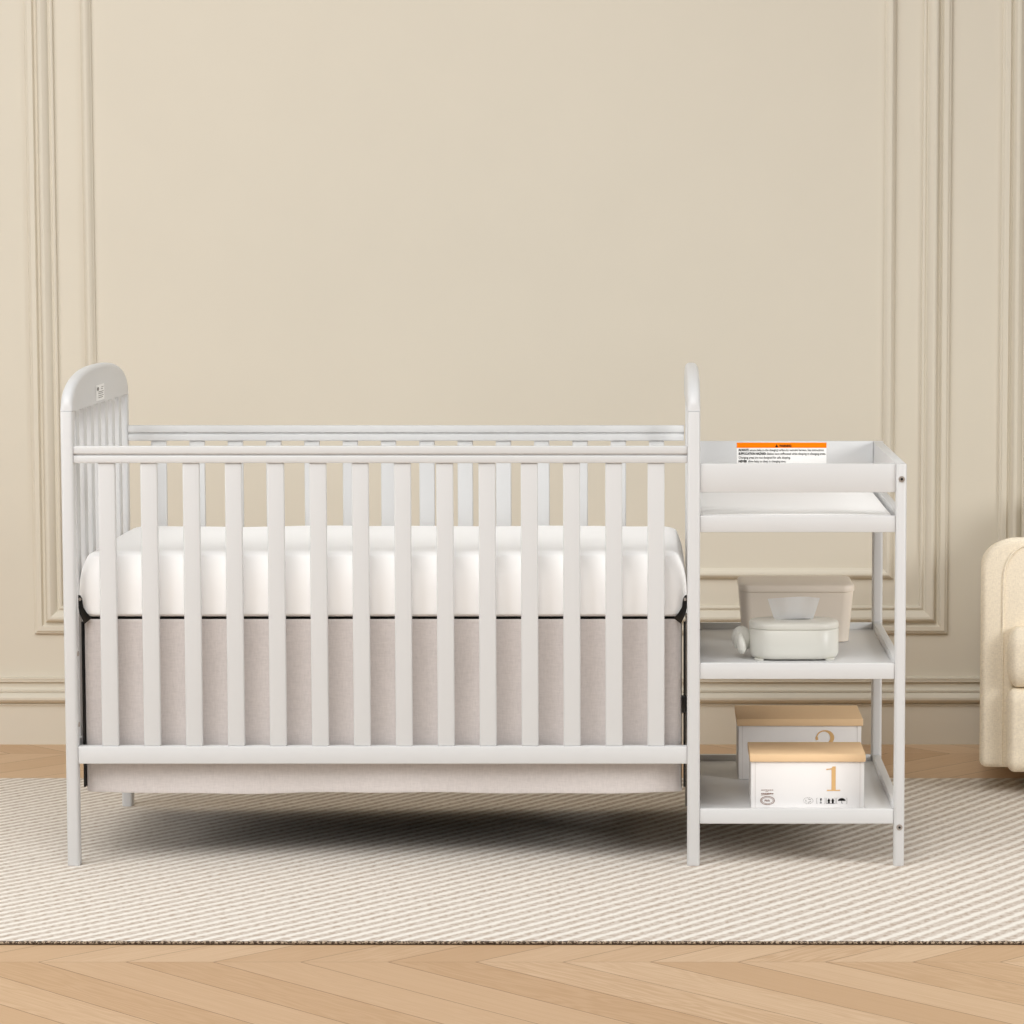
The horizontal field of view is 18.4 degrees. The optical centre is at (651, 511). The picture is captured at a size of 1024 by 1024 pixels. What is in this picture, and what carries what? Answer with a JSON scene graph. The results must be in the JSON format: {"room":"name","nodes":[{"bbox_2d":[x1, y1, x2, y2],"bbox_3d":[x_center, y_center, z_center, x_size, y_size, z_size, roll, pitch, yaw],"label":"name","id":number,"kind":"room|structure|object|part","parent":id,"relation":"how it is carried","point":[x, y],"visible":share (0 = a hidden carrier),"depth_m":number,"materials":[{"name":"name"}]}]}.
{"room":"children's room","nodes":[
{"label":"children's room","id":0,"kind":"room"},
{"bbox_2d":[0,0,1002,676],"bbox_3d":[0.000,-0.858,8.731,8.400,3.008,0.120,0,5,0],"label":"wall","id":1,"kind":"structure","parent":0,"point":[307,212],"depth_m":8.68,"materials":[{"name":"beige paint"}]},
{"bbox_2d":[24,0,952,633],"bbox_3d":[-0.445,-0.866,8.658,2.537,2.419,0.024,0,5,0],"label":"trim","id":2,"kind":"structure","parent":1,"relation":"attached to","point":[930,616],"depth_m":8.69,"materials":[{"name":"beige paint"}]},
{"bbox_2d":[80,0,896,578],"bbox_3d":[-0.445,-0.866,8.661,2.232,2.112,0.018,0,5,0],"label":"trim","id":3,"kind":"structure","parent":1,"relation":"attached to","point":[85,5],"depth_m":8.67,"materials":[{"name":"beige paint"}]},
{"bbox_2d":[0,677,979,743],"bbox_3d":[0.000,0.554,8.780,8.400,0.188,0.037,0,5,0],"label":"baseboard","id":4,"kind":"structure","parent":1,"relation":"attached to","point":[938,710],"depth_m":8.78,"materials":[{"name":"beige paint"}]},
{"bbox_2d":[998,0,1023,540],"bbox_3d":[2.231,-0.866,8.658,2.538,2.419,0.024,0,5,0],"label":"trim","id":5,"kind":"structure","parent":1,"relation":"attached to","point":[1011,373],"depth_m":8.68,"materials":[{"name":"beige paint"}]},
{"bbox_2d":[0,744,1023,1023],"bbox_3d":[0.000,0.974,5.505,8.400,0.060,6.835,0,5,0],"label":"floor","id":6,"kind":"structure","parent":0,"point":[40,984],"depth_m":6.04,"materials":[{"name":"brown wood"}]},
{"bbox_2d":[0,778,1023,944],"bbox_3d":[-0.075,0.780,7.271,3.957,0.008,1.885,0,5,0],"label":"woven rug","id":7,"kind":"object","parent":6,"relation":"on","point":[304,868],"visible":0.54,"depth_m":7.04,"materials":[{"name":"fabric"}]},
{"bbox_2d":[60,363,906,865],"bbox_3d":[-0.370,0.207,7.403,1.879,1.109,0.767,0,5,0],"label":"crib","id":8,"kind":"object","parent":7,"relation":"on","point":[96,431],"visible":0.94,"depth_m":7.04,"materials":[{"name":"white paint"}]},
{"bbox_3d":[-1.296,0.285,7.045,0.027,1.020,0.034,0,5,0],"label":"post","id":9,"kind":"part","parent":8,"relation":"part of","materials":[{"name":"white paint"}]},
{"bbox_3d":[-1.296,0.219,7.773,0.027,1.020,0.032,0,5,0],"label":"post","id":10,"kind":"part","parent":8,"relation":"part of","materials":[{"name":"white paint"}]},
{"bbox_3d":[-0.601,-0.128,7.009,1.363,0.038,0.024,0,5,0],"label":"rail","id":11,"kind":"part","parent":8,"relation":"part of","materials":[{"name":"white paint"}]},
{"bbox_3d":[-0.601,0.543,7.069,1.363,0.039,0.026,0,5,0],"label":"rail","id":12,"kind":"part","parent":8,"relation":"part of","materials":[{"name":"white paint"}]},
{"bbox_2d":[84,619,681,793],"bbox_3d":[-0.603,0.463,7.422,1.343,0.509,0.672,0,5,0],"label":"skirt","id":13,"kind":"object","parent":8,"relation":"hanging from","point":[125,778],"visible":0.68,"depth_m":7.08,"materials":[{"name":"grey fabric"}]},
{"bbox_2d":[79,525,686,616],"bbox_3d":[-0.603,0.131,7.396,1.366,0.152,0.686,0,5,0],"label":"mattress","id":14,"kind":"object","parent":8,"relation":"on","point":[297,538],"visible":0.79,"depth_m":7.06,"materials":[{"name":"white fabric"}]},
{"bbox_3d":[-0.601,-0.194,7.738,1.363,0.038,0.024,0,5,0],"label":"rail","id":15,"kind":"part","parent":8,"relation":"part of","materials":[{"name":"white paint"}]},
{"bbox_3d":[0.096,0.219,7.773,0.025,1.020,0.032,0,5,0],"label":"post","id":16,"kind":"part","parent":8,"relation":"part of","materials":[{"name":"white paint"}]},
{"bbox_3d":[0.095,0.285,7.045,0.028,1.020,0.034,0,5,0],"label":"post","id":17,"kind":"part","parent":8,"relation":"part of","materials":[{"name":"white paint"}]},
{"bbox_2d":[732,617,838,660],"bbox_3d":[0.308,0.290,7.252,0.246,0.088,0.139,0,5,0],"label":"tissue box","id":18,"kind":"object","parent":8,"relation":"on","point":[815,638],"visible":1,"depth_m":7.19,"materials":[{"name":"white plastic"}]},
{"bbox_3d":[0.208,0.290,7.255,0.047,0.058,0.054,0,5,0],"label":"knob","id":19,"kind":"part","parent":18,"relation":"part of","materials":[{"name":"white plastic"}]},
{"bbox_2d":[768,596,819,618],"bbox_3d":[0.328,0.221,7.252,0.120,0.052,0.010,0,5,-4],"label":"tissue","id":20,"kind":"object","parent":18,"relation":"in","point":[801,607],"visible":1,"depth_m":7.25,"materials":[{"name":"paper"}]},
{"bbox_3d":[0.328,0.255,7.249,0.205,0.017,0.139,0,5,0],"label":"lid","id":21,"kind":"part","parent":18,"relation":"part of","materials":[{"name":"white plastic"}]},
{"bbox_3d":[0.326,0.616,7.804,0.435,0.033,0.018,0,5,0],"label":"shelf rail","id":22,"kind":"part","parent":8,"relation":"part of","materials":[{"name":"white paint"}]},
{"bbox_3d":[0.326,0.289,7.775,0.435,0.035,0.018,0,5,0],"label":"shelf rail","id":23,"kind":"part","parent":8,"relation":"part of","materials":[{"name":"white paint"}]},
{"bbox_2d":[737,575,853,641],"bbox_3d":[0.347,0.232,7.604,0.274,0.140,0.218,0,5,0],"label":"storage bin","id":24,"kind":"object","parent":8,"relation":"on","point":[835,592],"visible":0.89,"depth_m":7.50,"materials":[{"name":"beige plastic"}]},
{"bbox_3d":[0.347,0.172,7.599,0.274,0.019,0.218,0,5,0],"label":"lid","id":25,"kind":"part","parent":24,"relation":"part of","materials":[{"name":"beige plastic"}]},
{"bbox_2d":[700,492,890,514],"bbox_3d":[0.325,-0.014,7.383,0.427,0.025,0.708,0,5,0],"label":"changing pad","id":26,"kind":"object","parent":8,"relation":"on","point":[711,503],"visible":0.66,"depth_m":7.30,"materials":[{"name":"white fabric"}]},
{"bbox_2d":[700,629,890,661],"bbox_3d":[0.328,0.327,7.412,0.437,0.012,0.712,0,5,0],"label":"shelf","id":27,"kind":"object","parent":8,"relation":"attached to","point":[716,645],"depth_m":7.39,"materials":[{"name":"white paint"}]},
{"bbox_2d":[700,761,891,807],"bbox_3d":[0.328,0.653,7.441,0.437,0.012,0.712,0,5,0],"label":"shelf","id":28,"kind":"object","parent":8,"relation":"attached to","point":[720,785],"depth_m":7.42,"materials":[{"name":"white paint"}]},
{"bbox_3d":[0.326,0.681,7.077,0.435,0.034,0.017,0,5,0],"label":"shelf rail","id":29,"kind":"part","parent":8,"relation":"part of","materials":[{"name":"white paint"}]},
{"bbox_3d":[0.326,0.354,7.048,0.435,0.036,0.017,0,5,0],"label":"shelf rail","id":30,"kind":"part","parent":8,"relation":"part of","materials":[{"name":"white paint"}]},
{"bbox_2d":[700,492,895,531],"bbox_3d":[0.338,-0.009,7.384,0.458,0.042,0.751,0,5,0],"label":"shelf","id":31,"kind":"object","parent":8,"relation":"on","point":[708,523],"depth_m":7.01,"materials":[{"name":"white paint"}]},
{"bbox_2d":[735,705,862,778],"bbox_3d":[0.354,0.556,7.625,0.300,0.147,0.214,0,5,0],"label":"storage box","id":32,"kind":"object","parent":8,"relation":"on","point":[754,723],"visible":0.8,"depth_m":7.52,"materials":[{"name":"white cardboard"}]},
{"bbox_3d":[0.354,0.492,7.619,0.300,0.017,0.214,0,5,0],"label":"lid","id":33,"kind":"part","parent":32,"relation":"part of","materials":[{"name":"beige wood"}]},
{"bbox_2d":[700,441,904,491],"bbox_3d":[0.338,-0.109,7.371,0.458,0.065,0.740,0,5,0],"label":"tray","id":34,"kind":"object","parent":8,"relation":"on","point":[725,466],"depth_m":7.00,"materials":[{"name":"white paint"}]},
{"bbox_2d":[748,742,865,807],"bbox_3d":[0.354,0.603,7.219,0.262,0.126,0.175,0,5,0],"label":"storage box","id":35,"kind":"object","parent":8,"relation":"on","point":[781,774],"visible":0.99,"depth_m":7.14,"materials":[{"name":"white cardboard"}]},
{"bbox_3d":[0.354,0.548,7.214,0.262,0.017,0.175,0,5,0],"label":"lid","id":36,"kind":"part","parent":35,"relation":"part of","materials":[{"name":"beige wood"}]},
{"bbox_3d":[0.556,0.277,7.779,0.026,0.904,0.030,0,5,0],"label":"station post","id":37,"kind":"part","parent":8,"relation":"part of","materials":[{"name":"white paint"}]},
{"bbox_3d":[0.556,0.648,7.446,0.019,0.034,0.700,0,5,0],"label":"shelf rail","id":38,"kind":"part","parent":8,"relation":"part of","materials":[{"name":"white paint"}]},
{"bbox_3d":[0.556,0.321,7.417,0.019,0.036,0.700,0,5,0],"label":"shelf rail","id":39,"kind":"part","parent":8,"relation":"part of","materials":[{"name":"white paint"}]},
{"bbox_3d":[0.555,0.343,7.049,0.024,0.904,0.032,0,5,0],"label":"station post","id":40,"kind":"part","parent":8,"relation":"part of","materials":[{"name":"white paint"}]},
{"bbox_2d":[979,537,1023,771],"bbox_3d":[1.263,0.330,8.253,0.800,0.728,0.819,1,5,6],"label":"armchair","id":41,"kind":"object","parent":6,"relation":"on","point":[1001,737],"visible":1,"depth_m":7.93,"materials":[{"name":"beige fabric"}]},
{"bbox_3d":[1.253,0.528,8.145,0.673,0.215,0.552,1,5,6],"label":"seat","id":42,"kind":"part","parent":41,"relation":"part of","materials":[{"name":"beige fabric"}]},
{"bbox_2d":[1007,625,1023,686],"bbox_3d":[1.252,0.337,8.124,0.672,0.167,0.560,1,5,6],"label":"seat cushion","id":43,"kind":"object","parent":41,"relation":"on","point":[1015,633],"depth_m":7.89,"materials":[{"name":"beige fabric"}]}
]}

